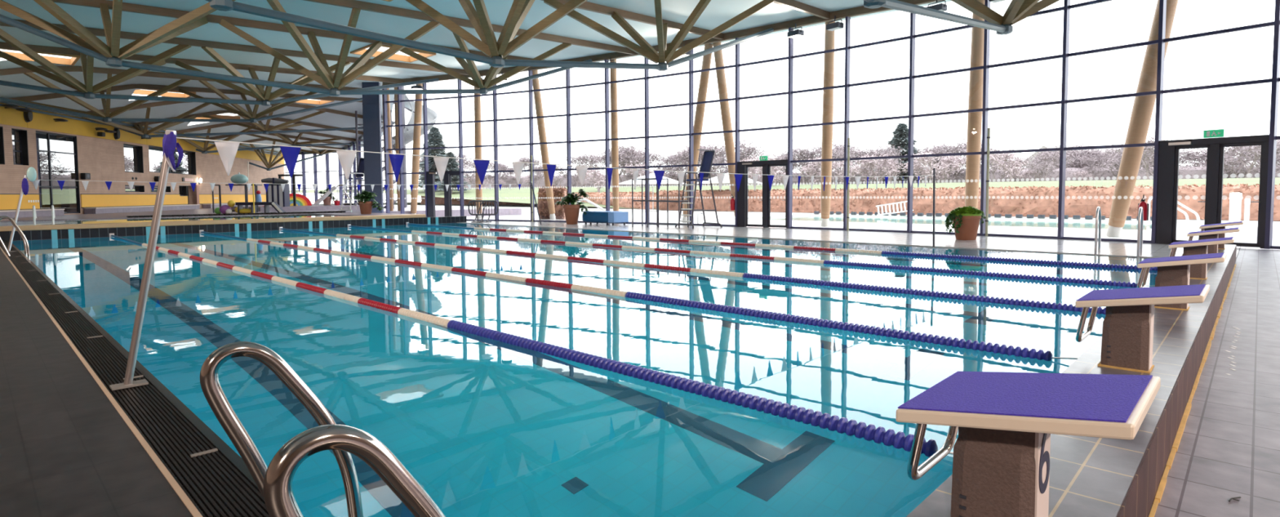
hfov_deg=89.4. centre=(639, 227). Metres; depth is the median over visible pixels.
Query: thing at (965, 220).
potted plant
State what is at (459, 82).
window
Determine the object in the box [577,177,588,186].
blossom tree
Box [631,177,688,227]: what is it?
wire rack
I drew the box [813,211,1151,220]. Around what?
outdoor pool edge
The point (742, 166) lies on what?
door
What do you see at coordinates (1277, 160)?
bare tree
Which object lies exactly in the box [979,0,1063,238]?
window
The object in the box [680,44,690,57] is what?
floodlight
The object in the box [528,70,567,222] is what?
window
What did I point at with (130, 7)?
beam
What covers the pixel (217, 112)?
beam
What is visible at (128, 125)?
beam
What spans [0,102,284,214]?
wall
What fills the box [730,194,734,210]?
fire extinguisher
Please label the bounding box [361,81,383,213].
steel column
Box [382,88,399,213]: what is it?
window
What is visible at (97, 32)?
beam
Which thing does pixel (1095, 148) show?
bare tree
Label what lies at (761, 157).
exit sign
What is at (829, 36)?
column
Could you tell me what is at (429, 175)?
door
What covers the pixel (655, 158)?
blossom tree
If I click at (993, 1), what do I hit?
floodlight
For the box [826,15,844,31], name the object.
floodlight
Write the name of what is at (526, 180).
blossom tree
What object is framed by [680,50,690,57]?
lamp
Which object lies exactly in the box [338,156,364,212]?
chair
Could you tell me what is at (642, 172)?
blossom tree
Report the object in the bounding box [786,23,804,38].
floodlight
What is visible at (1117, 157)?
bare tree
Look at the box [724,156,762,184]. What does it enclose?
blossom tree
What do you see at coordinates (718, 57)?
column
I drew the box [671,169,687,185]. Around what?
blossom tree
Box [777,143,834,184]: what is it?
bare tree
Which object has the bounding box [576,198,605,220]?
handrail
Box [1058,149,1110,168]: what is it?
bare tree
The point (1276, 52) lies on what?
window
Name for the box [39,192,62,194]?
countertop
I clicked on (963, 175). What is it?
bare tree
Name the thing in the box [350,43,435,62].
skylight
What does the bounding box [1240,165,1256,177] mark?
bare tree
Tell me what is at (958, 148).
bare tree
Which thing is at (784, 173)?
blossom tree
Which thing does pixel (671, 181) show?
parasol
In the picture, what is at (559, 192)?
hedge
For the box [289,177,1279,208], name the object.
lawn
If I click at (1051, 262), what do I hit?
lane rope
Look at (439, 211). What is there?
floor
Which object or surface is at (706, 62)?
column
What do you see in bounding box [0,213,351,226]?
water
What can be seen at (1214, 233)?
starting block
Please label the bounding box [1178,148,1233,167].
bare tree
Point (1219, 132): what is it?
exit sign
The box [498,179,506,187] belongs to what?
blossom tree
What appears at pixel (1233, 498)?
twig
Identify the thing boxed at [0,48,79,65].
skylight
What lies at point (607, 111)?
window
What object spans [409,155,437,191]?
bare tree
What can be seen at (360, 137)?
beam
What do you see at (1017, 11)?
roof truss
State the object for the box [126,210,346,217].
channel
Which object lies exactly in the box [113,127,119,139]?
loudspeaker
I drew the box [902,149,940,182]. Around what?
blossom tree
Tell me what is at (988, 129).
standpipe
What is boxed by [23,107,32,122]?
loudspeaker
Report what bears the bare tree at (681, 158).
on the lawn
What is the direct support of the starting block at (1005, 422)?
on the pool deck
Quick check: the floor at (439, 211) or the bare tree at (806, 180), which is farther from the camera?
the bare tree at (806, 180)
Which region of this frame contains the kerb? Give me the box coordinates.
[808,213,1178,221]
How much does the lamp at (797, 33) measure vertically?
0.178 m
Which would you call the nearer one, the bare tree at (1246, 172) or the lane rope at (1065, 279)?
the lane rope at (1065, 279)
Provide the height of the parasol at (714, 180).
2.750 m
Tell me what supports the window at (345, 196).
on the floor at (439, 211)
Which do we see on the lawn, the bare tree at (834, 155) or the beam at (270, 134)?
the bare tree at (834, 155)
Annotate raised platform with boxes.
[230,204,359,211]
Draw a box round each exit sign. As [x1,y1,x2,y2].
[759,155,768,160]
[1203,128,1224,137]
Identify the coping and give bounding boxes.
[0,213,426,231]
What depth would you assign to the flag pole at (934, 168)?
14.47 m
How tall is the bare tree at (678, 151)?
6.826 m
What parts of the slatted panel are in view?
rail, rail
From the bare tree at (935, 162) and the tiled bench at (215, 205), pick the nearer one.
the tiled bench at (215, 205)
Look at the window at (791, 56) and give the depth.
22.18 m
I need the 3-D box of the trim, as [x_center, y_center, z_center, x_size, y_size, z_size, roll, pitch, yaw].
[-6.100,1.072,6.699,34.000,0.334,0.023,3,4,44]
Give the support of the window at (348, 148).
on the floor at (439, 211)
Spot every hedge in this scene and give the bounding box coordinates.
[420,195,530,204]
[534,191,656,208]
[537,185,567,218]
[655,182,1279,220]
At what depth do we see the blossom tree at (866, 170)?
77.37 m
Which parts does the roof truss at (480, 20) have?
node plate, node plate, node plate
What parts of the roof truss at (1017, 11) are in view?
node plate, node plate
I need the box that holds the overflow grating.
[0,240,269,516]
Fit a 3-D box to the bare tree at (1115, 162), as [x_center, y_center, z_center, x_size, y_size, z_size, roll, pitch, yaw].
[68.944,-9.058,89.920,9.948,6.763,5.779,1,3,31]
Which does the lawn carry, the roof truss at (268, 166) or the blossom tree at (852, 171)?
the blossom tree at (852, 171)
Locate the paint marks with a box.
[1225,326,1240,374]
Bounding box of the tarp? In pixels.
[261,177,288,183]
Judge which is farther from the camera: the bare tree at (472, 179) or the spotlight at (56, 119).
the bare tree at (472, 179)
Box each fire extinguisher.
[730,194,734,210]
[1137,194,1149,220]
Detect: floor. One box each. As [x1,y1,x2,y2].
[0,205,521,222]
[0,226,1279,516]
[311,201,1279,242]
[456,215,1240,259]
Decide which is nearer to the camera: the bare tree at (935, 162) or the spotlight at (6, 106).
the spotlight at (6, 106)
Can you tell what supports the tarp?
on the cabinet
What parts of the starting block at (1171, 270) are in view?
grab handle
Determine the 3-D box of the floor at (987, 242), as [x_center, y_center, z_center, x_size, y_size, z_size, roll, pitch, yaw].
[0.026,0.095,24.840,33.720,0.320,5.350,3,4,44]
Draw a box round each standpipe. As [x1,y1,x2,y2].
[530,155,533,221]
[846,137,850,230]
[985,128,990,235]
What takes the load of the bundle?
attached to the flag pole at (128, 380)
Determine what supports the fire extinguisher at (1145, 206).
attached to the window at (1067, 6)
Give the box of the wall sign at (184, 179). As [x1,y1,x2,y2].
[182,177,193,181]
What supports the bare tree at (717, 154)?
on the lawn
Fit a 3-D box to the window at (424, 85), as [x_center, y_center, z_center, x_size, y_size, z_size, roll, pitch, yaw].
[-9.521,-3.828,31.272,2.091,6.960,0.215,1,3,21]
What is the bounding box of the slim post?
[252,182,254,213]
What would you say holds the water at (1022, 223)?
in the floor at (1183, 228)
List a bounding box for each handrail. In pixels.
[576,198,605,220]
[1146,196,1200,222]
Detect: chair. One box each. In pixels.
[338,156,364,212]
[675,149,722,228]
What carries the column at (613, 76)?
on the floor at (1183, 228)
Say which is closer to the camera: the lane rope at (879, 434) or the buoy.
the lane rope at (879, 434)
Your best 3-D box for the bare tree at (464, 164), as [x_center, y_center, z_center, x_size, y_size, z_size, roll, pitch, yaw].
[-30.852,-9.101,110.274,8.536,5.803,4.959,0,3,12]
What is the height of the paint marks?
0.001 m
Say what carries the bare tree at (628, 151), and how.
on the lawn
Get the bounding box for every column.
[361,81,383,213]
[382,84,393,210]
[394,86,400,210]
[410,83,422,213]
[474,86,482,217]
[532,69,555,219]
[609,58,618,210]
[681,43,712,222]
[712,41,735,214]
[820,20,835,226]
[964,0,984,208]
[1106,0,1177,236]
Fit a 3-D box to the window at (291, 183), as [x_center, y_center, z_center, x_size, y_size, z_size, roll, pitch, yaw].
[-34.429,-4.760,63.315,1.665,5.020,0.315,2,4,33]
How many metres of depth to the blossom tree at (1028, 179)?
87.76 m
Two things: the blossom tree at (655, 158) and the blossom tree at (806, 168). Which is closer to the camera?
the blossom tree at (806, 168)
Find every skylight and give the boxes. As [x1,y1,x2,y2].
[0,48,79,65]
[133,88,195,97]
[195,114,239,122]
[283,97,334,104]
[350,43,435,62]
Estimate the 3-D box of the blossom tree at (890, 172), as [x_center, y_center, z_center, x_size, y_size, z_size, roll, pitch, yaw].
[28.911,-6.935,76.852,5.620,4.190,3.934,-3,4,-44]
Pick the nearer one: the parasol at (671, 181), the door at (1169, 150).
the door at (1169, 150)
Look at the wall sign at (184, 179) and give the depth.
43.75 m
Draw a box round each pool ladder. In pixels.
[0,215,30,256]
[32,204,55,224]
[200,341,445,516]
[1093,206,1143,257]
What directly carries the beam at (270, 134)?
attached to the ceiling
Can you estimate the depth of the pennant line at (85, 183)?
17.87 m
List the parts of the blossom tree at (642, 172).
crown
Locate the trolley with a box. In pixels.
[582,210,628,225]
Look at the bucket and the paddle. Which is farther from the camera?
the bucket
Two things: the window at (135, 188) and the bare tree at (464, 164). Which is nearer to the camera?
the window at (135, 188)
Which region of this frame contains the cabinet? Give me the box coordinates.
[266,182,289,206]
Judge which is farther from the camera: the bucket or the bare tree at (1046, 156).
the bare tree at (1046, 156)
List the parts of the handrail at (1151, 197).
rail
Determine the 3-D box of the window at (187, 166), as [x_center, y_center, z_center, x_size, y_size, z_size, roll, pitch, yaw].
[-30.442,-4.310,42.053,0.290,1.610,6.201,-1,3,-12]
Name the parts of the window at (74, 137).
pane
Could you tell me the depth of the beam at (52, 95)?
31.32 m
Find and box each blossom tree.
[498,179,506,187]
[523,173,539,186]
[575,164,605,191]
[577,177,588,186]
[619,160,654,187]
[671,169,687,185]
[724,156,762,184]
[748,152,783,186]
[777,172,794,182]
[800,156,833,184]
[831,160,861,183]
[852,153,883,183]
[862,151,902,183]
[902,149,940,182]
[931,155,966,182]
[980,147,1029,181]
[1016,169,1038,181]
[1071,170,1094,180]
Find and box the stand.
[277,173,302,205]
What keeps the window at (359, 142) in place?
on the floor at (439, 211)
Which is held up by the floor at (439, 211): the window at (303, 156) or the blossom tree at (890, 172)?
the window at (303, 156)
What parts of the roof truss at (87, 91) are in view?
node plate, node plate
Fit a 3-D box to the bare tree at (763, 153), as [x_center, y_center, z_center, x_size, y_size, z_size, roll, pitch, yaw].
[15.451,-8.143,85.766,8.528,5.901,5.128,-1,3,-4]
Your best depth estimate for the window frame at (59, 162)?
32.91 m
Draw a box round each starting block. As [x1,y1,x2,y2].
[895,370,1160,516]
[1075,284,1209,373]
[1137,252,1226,310]
[1168,236,1235,279]
[1186,226,1239,253]
[1198,221,1244,248]
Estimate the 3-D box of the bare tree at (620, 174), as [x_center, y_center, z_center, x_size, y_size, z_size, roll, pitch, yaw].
[-2.245,-9.326,97.652,5.770,7.400,8.615,2,4,34]
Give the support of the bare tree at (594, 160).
on the lawn
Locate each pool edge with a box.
[0,215,466,240]
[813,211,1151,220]
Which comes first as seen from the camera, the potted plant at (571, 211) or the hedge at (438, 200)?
the potted plant at (571, 211)
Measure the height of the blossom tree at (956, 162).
4.103 m
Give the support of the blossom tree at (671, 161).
on the lawn
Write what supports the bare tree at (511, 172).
on the lawn
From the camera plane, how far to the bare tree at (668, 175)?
90.83 m
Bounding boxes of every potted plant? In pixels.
[316,188,337,204]
[350,191,384,213]
[555,188,588,224]
[945,205,986,239]
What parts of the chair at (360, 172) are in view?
ladder rail, ladder rail, seat, backrest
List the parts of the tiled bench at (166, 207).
bench seat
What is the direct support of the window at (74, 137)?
in the wall at (101, 157)
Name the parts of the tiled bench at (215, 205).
bench seat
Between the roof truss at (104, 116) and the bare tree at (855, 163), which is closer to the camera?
the roof truss at (104, 116)
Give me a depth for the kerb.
31.15 m
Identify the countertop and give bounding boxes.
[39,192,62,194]
[39,192,62,208]
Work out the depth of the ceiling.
22.49 m
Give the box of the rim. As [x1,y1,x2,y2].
[6,240,304,516]
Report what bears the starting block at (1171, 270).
on the pool deck
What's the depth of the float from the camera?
41.56 m
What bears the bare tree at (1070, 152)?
on the lawn
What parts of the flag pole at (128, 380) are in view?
plate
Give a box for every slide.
[235,201,285,213]
[314,184,356,204]
[392,85,438,206]
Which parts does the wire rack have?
rail, rail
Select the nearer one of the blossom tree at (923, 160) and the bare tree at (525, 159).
the blossom tree at (923, 160)
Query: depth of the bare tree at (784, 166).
91.08 m
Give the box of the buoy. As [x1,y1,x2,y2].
[230,172,248,184]
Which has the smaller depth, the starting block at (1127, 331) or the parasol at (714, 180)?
the starting block at (1127, 331)
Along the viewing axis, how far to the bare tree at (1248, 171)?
85.56 m
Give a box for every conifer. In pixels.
[408,126,452,190]
[435,151,471,193]
[869,122,937,183]
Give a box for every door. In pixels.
[426,170,459,217]
[737,159,787,228]
[1155,134,1269,248]
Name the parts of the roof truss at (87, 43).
node plate, node plate, node plate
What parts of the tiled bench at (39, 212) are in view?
bench seat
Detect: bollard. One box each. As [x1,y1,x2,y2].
[1228,192,1242,222]
[1242,198,1250,226]
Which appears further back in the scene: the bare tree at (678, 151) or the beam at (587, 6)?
the bare tree at (678, 151)
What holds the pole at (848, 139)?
on the floor at (987, 242)
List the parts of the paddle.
paddle blade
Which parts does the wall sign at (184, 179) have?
sign panel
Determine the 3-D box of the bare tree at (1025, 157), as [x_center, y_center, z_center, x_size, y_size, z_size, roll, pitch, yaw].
[58.092,-8.668,95.955,4.525,5.295,7.788,-2,3,-28]
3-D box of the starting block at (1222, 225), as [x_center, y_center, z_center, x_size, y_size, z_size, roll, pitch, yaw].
[9.466,0.120,10.551,0.538,0.446,0.510,3,4,44]
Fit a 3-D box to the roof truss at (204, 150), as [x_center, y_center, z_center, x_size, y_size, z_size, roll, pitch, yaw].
[-27.425,-6.293,47.605,4.244,2.037,12.063,3,4,44]
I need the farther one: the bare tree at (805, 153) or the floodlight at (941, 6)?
the bare tree at (805, 153)
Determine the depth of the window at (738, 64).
23.52 m
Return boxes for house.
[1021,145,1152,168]
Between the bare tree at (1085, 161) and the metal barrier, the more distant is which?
the bare tree at (1085, 161)
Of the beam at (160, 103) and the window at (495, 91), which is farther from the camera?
the beam at (160, 103)
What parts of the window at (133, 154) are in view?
pane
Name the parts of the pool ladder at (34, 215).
handrail, handrail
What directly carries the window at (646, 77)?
on the floor at (987, 242)
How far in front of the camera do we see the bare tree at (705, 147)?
88.99 m
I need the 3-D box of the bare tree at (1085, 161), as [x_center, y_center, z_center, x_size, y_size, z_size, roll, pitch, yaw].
[65.123,-8.734,94.831,4.065,5.458,6.217,1,3,16]
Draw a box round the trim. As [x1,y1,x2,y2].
[0,246,202,516]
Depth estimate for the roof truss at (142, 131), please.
38.44 m
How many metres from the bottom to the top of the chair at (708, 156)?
2.817 m
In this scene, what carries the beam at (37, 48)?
attached to the ceiling
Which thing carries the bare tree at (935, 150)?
on the lawn
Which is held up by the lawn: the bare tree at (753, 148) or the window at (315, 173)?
the bare tree at (753, 148)
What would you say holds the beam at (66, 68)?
attached to the ceiling
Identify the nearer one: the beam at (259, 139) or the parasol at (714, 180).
the parasol at (714, 180)
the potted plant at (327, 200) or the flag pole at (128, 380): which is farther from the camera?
the potted plant at (327, 200)
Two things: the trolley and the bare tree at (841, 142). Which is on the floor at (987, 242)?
the trolley
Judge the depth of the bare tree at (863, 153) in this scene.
99.13 m
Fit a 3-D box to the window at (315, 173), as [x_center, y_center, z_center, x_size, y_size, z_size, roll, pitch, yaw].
[-31.218,-4.650,61.177,2.067,4.985,0.315,2,4,34]
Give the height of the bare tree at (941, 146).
7.474 m
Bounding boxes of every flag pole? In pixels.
[4,174,26,252]
[109,153,169,390]
[530,182,541,224]
[932,167,935,246]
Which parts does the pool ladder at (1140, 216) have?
handrail, handrail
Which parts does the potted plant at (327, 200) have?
pot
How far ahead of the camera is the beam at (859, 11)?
23.13 m
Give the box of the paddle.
[22,166,36,195]
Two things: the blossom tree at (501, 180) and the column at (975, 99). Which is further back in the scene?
the blossom tree at (501, 180)
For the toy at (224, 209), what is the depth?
30.70 m
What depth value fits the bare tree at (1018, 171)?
94.40 m
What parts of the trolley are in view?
lid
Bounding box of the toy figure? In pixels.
[255,190,262,201]
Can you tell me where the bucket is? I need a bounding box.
[333,197,339,204]
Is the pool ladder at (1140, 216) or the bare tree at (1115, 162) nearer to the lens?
the pool ladder at (1140, 216)
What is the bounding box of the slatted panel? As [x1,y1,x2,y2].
[875,200,913,215]
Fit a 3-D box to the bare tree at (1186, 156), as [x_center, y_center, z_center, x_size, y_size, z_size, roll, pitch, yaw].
[86.707,-9.835,99.925,6.068,7.101,10.445,0,3,8]
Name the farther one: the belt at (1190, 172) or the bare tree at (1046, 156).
the belt at (1190, 172)
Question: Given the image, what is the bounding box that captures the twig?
[1228,496,1240,502]
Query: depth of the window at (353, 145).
51.53 m
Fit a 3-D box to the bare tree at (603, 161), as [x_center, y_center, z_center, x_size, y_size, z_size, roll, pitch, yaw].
[-5.088,-8.544,91.766,7.398,6.354,4.955,0,3,1]
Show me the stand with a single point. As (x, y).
(280, 175)
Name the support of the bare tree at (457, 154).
on the lawn
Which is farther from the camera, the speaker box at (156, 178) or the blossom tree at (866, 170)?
the blossom tree at (866, 170)
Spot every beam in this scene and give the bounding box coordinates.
[0,18,468,75]
[0,41,402,83]
[0,66,358,89]
[0,100,280,155]
[8,84,362,103]
[51,0,543,60]
[77,97,363,118]
[130,110,363,134]
[176,121,355,141]
[208,129,347,146]
[239,137,341,149]
[298,134,363,154]
[304,0,635,54]
[382,0,942,84]
[542,0,724,39]
[773,0,830,19]
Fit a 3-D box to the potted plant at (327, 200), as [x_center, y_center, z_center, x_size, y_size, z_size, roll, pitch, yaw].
[-21.096,-2.071,43.637,1.197,1.101,1.350,3,4,44]
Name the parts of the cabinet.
panel, panel, panel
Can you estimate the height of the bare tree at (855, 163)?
7.435 m
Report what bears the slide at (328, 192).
on the raised platform
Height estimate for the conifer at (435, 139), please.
8.671 m
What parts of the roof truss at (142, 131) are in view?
node plate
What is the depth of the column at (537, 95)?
30.94 m
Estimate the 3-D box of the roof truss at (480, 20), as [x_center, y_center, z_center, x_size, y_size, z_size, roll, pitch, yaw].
[-2.703,-5.043,14.891,4.284,2.852,21.101,3,4,44]
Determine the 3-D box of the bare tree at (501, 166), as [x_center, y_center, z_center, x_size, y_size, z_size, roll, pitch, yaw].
[-23.145,-8.928,107.084,4.212,5.655,6.442,-2,3,-25]
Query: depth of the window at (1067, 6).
16.35 m
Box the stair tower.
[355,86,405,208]
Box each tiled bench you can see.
[0,208,64,217]
[84,204,199,213]
[202,203,263,208]
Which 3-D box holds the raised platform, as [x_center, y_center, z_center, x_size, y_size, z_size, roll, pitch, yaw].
[-21.312,-1.240,40.408,6.300,0.220,6.100,3,4,44]
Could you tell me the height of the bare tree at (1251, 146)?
6.362 m
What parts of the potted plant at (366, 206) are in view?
pot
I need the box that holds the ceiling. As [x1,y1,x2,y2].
[0,0,951,151]
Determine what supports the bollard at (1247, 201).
on the floor at (1183, 228)
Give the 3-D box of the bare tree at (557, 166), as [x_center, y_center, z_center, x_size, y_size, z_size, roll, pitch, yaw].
[-13.474,-8.404,100.800,5.780,5.074,3.779,0,3,13]
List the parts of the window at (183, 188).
pane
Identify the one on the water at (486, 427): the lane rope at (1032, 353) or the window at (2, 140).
the lane rope at (1032, 353)
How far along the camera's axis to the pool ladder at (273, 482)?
1.20 m
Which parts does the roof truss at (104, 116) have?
node plate, node plate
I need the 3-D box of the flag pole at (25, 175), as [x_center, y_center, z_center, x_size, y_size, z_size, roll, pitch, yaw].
[-14.182,-0.324,14.687,0.110,1.746,0.462,3,4,44]
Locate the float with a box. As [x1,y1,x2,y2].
[289,193,311,205]
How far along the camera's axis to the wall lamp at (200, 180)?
45.48 m
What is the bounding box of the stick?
[247,160,248,182]
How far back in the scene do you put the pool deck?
2.57 m
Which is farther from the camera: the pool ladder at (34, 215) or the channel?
the channel
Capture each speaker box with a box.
[80,173,90,179]
[154,176,159,181]
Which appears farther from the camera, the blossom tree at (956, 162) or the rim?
the blossom tree at (956, 162)
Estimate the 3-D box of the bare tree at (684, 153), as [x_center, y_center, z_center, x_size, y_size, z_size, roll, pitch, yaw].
[7.176,-8.879,88.998,5.678,7.282,8.478,-1,3,-20]
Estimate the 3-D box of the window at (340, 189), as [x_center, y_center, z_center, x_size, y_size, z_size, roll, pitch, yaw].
[-27.845,-4.535,58.919,2.067,4.950,0.315,2,4,34]
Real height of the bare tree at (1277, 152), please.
7.264 m
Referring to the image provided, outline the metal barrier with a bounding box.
[467,200,498,222]
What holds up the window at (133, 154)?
in the wall at (101, 157)
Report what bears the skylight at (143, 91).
attached to the ceiling
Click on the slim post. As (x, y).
(252, 183)
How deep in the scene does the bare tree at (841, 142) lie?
88.52 m
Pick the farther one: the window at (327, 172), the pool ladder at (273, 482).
the window at (327, 172)
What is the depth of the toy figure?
30.99 m
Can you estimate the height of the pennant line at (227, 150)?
0.374 m
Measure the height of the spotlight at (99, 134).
0.427 m
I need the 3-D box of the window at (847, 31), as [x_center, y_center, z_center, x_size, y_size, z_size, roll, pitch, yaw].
[7.436,-3.408,20.223,2.121,7.069,0.216,3,4,44]
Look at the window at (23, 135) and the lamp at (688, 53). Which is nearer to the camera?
the lamp at (688, 53)
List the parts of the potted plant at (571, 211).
pot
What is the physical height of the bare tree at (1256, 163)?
7.424 m
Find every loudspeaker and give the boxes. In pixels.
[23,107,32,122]
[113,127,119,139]
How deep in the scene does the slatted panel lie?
34.05 m
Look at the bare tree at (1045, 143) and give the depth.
102.92 m
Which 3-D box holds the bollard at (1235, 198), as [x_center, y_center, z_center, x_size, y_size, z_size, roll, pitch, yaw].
[22.077,-0.707,23.992,0.480,1.184,0.480,3,4,44]
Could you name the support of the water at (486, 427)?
in the basin
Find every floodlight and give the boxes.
[410,84,423,89]
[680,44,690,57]
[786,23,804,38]
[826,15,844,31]
[926,0,946,11]
[988,0,1005,3]
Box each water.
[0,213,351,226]
[12,222,1157,516]
[751,215,1151,230]
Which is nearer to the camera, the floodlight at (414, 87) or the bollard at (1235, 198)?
the bollard at (1235, 198)
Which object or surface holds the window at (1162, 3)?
on the floor at (987, 242)
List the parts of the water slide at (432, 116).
post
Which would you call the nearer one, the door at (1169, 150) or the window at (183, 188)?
the door at (1169, 150)
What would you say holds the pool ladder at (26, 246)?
attached to the overflow grating
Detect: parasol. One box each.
[618,173,684,210]
[697,173,762,190]
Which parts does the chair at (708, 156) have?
ladder rail, armrest, ladder rail, seat, leg, armrest, backrest, frame, leg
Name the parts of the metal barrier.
frame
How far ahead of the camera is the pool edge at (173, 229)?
22.30 m
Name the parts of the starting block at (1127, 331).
grab handle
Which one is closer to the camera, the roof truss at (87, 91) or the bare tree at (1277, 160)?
the roof truss at (87, 91)
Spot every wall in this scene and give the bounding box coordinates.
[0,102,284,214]
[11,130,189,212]
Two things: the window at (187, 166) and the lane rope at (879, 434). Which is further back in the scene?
the window at (187, 166)
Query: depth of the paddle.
14.77 m
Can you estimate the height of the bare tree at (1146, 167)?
7.202 m
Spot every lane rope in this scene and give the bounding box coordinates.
[109,233,953,456]
[199,229,1078,360]
[278,226,1106,314]
[346,224,1155,287]
[405,222,1157,270]
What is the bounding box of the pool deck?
[906,244,1236,516]
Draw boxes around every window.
[0,125,4,164]
[11,128,29,165]
[35,130,80,213]
[123,143,143,173]
[124,184,144,191]
[148,145,196,174]
[151,185,170,191]
[178,185,186,195]
[284,171,293,193]
[293,151,306,196]
[304,152,318,204]
[316,153,329,204]
[328,150,342,204]
[341,147,347,204]
[346,145,351,203]
[351,142,356,203]
[355,140,362,193]
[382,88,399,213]
[397,86,424,213]
[422,83,458,217]
[457,78,494,220]
[493,76,530,221]
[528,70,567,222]
[565,68,605,222]
[604,59,644,223]
[644,57,688,224]
[688,48,735,226]
[734,37,788,226]
[786,27,844,230]
[843,16,910,232]
[906,13,983,235]
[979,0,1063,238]
[1057,0,1158,243]
[1151,0,1274,243]
[1264,0,1279,248]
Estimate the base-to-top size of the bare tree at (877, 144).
6.781 m
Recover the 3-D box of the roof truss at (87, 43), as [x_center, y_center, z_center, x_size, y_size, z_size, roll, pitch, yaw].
[-9.060,-5.345,19.954,4.281,2.624,20.334,3,4,44]
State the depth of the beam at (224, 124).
44.82 m
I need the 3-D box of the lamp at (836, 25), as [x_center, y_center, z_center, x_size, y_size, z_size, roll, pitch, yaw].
[6.297,-6.497,20.904,0.518,0.178,0.372,3,4,44]
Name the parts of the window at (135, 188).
pane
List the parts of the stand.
post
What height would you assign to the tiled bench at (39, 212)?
0.320 m
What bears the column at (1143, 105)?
on the floor at (1183, 228)
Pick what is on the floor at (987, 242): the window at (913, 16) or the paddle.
the window at (913, 16)
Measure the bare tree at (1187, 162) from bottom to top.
6.318 m
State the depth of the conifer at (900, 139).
90.72 m
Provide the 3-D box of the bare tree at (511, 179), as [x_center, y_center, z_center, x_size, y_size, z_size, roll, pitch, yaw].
[-20.272,-7.453,104.972,2.848,2.500,1.862,0,3,3]
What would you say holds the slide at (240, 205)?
on the floor at (439, 211)
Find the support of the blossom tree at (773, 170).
on the lawn
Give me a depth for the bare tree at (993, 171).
90.99 m
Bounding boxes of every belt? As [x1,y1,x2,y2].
[437,172,806,188]
[807,164,1279,184]
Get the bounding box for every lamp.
[198,177,202,184]
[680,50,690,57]
[786,29,804,38]
[826,21,844,31]
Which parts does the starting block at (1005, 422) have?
grab handle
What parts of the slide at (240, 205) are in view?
leg, leg, leg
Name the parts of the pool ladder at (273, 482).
handrail, handrail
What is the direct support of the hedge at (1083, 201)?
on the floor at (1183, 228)
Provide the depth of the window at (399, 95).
32.05 m
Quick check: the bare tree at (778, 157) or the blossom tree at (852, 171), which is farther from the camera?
the bare tree at (778, 157)
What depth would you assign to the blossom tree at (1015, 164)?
68.63 m
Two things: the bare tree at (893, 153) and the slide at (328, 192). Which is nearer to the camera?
the slide at (328, 192)
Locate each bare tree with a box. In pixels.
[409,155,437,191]
[432,149,474,183]
[463,155,493,187]
[463,164,475,181]
[484,172,501,187]
[488,161,514,187]
[500,165,524,176]
[506,175,524,187]
[511,150,544,186]
[525,164,542,176]
[539,161,567,186]
[555,149,602,186]
[571,176,578,186]
[584,151,626,186]
[599,146,631,186]
[601,135,653,186]
[620,149,653,186]
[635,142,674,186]
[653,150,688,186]
[662,151,699,185]
[665,169,684,185]
[668,142,715,178]
[671,146,722,185]
[688,140,728,185]
[697,134,767,185]
[715,154,754,173]
[734,145,786,184]
[772,146,799,173]
[776,154,799,184]
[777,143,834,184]
[792,136,862,184]
[793,154,821,184]
[817,142,860,183]
[831,142,873,183]
[842,146,869,168]
[859,143,898,183]
[862,140,906,183]
[906,138,952,182]
[928,155,964,182]
[928,161,951,182]
[929,135,981,182]
[943,131,1006,182]
[952,170,965,182]
[980,145,1030,182]
[1010,152,1056,181]
[1014,171,1028,181]
[1022,145,1077,181]
[1027,142,1081,168]
[1030,139,1113,168]
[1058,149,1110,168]
[1066,152,1103,180]
[1075,148,1119,167]
[1086,144,1120,167]
[1094,141,1185,179]
[1110,151,1151,167]
[1116,133,1172,179]
[1178,147,1229,166]
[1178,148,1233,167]
[1178,157,1191,166]
[1193,146,1260,166]
[1204,139,1279,177]
[1223,132,1279,177]
[1231,133,1279,166]
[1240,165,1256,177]
[1275,155,1279,165]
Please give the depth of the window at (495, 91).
29.98 m
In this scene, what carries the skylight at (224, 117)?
attached to the ceiling
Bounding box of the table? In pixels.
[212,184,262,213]
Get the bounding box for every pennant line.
[32,179,520,191]
[176,137,927,191]
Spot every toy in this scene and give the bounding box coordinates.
[214,200,235,213]
[234,206,251,213]
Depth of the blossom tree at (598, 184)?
71.73 m
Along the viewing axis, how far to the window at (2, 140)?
27.52 m
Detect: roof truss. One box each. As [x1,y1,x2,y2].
[0,0,592,96]
[0,28,439,106]
[0,72,362,122]
[81,102,363,137]
[178,125,351,153]
[205,0,773,71]
[248,141,336,170]
[863,0,1059,35]
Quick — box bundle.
[162,129,183,172]
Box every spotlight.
[1,104,32,111]
[53,118,67,121]
[95,127,116,136]
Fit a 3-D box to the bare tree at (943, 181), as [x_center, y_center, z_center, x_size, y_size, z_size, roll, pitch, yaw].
[42.367,-8.392,90.185,4.129,5.544,6.315,-2,3,-25]
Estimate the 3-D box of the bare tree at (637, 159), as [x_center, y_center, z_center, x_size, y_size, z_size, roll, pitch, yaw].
[-0.659,-8.192,91.335,4.839,5.569,8.048,-1,3,-13]
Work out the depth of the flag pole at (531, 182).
25.70 m
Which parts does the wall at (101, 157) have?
band trim, band trim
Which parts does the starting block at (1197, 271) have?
grab handle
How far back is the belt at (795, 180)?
105.78 m
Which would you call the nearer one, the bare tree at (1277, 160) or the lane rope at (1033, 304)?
the lane rope at (1033, 304)
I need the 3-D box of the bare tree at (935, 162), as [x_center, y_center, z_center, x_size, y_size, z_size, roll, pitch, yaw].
[44.437,-8.782,95.688,4.937,5.777,8.498,1,3,18]
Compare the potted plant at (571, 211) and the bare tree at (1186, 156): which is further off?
the bare tree at (1186, 156)

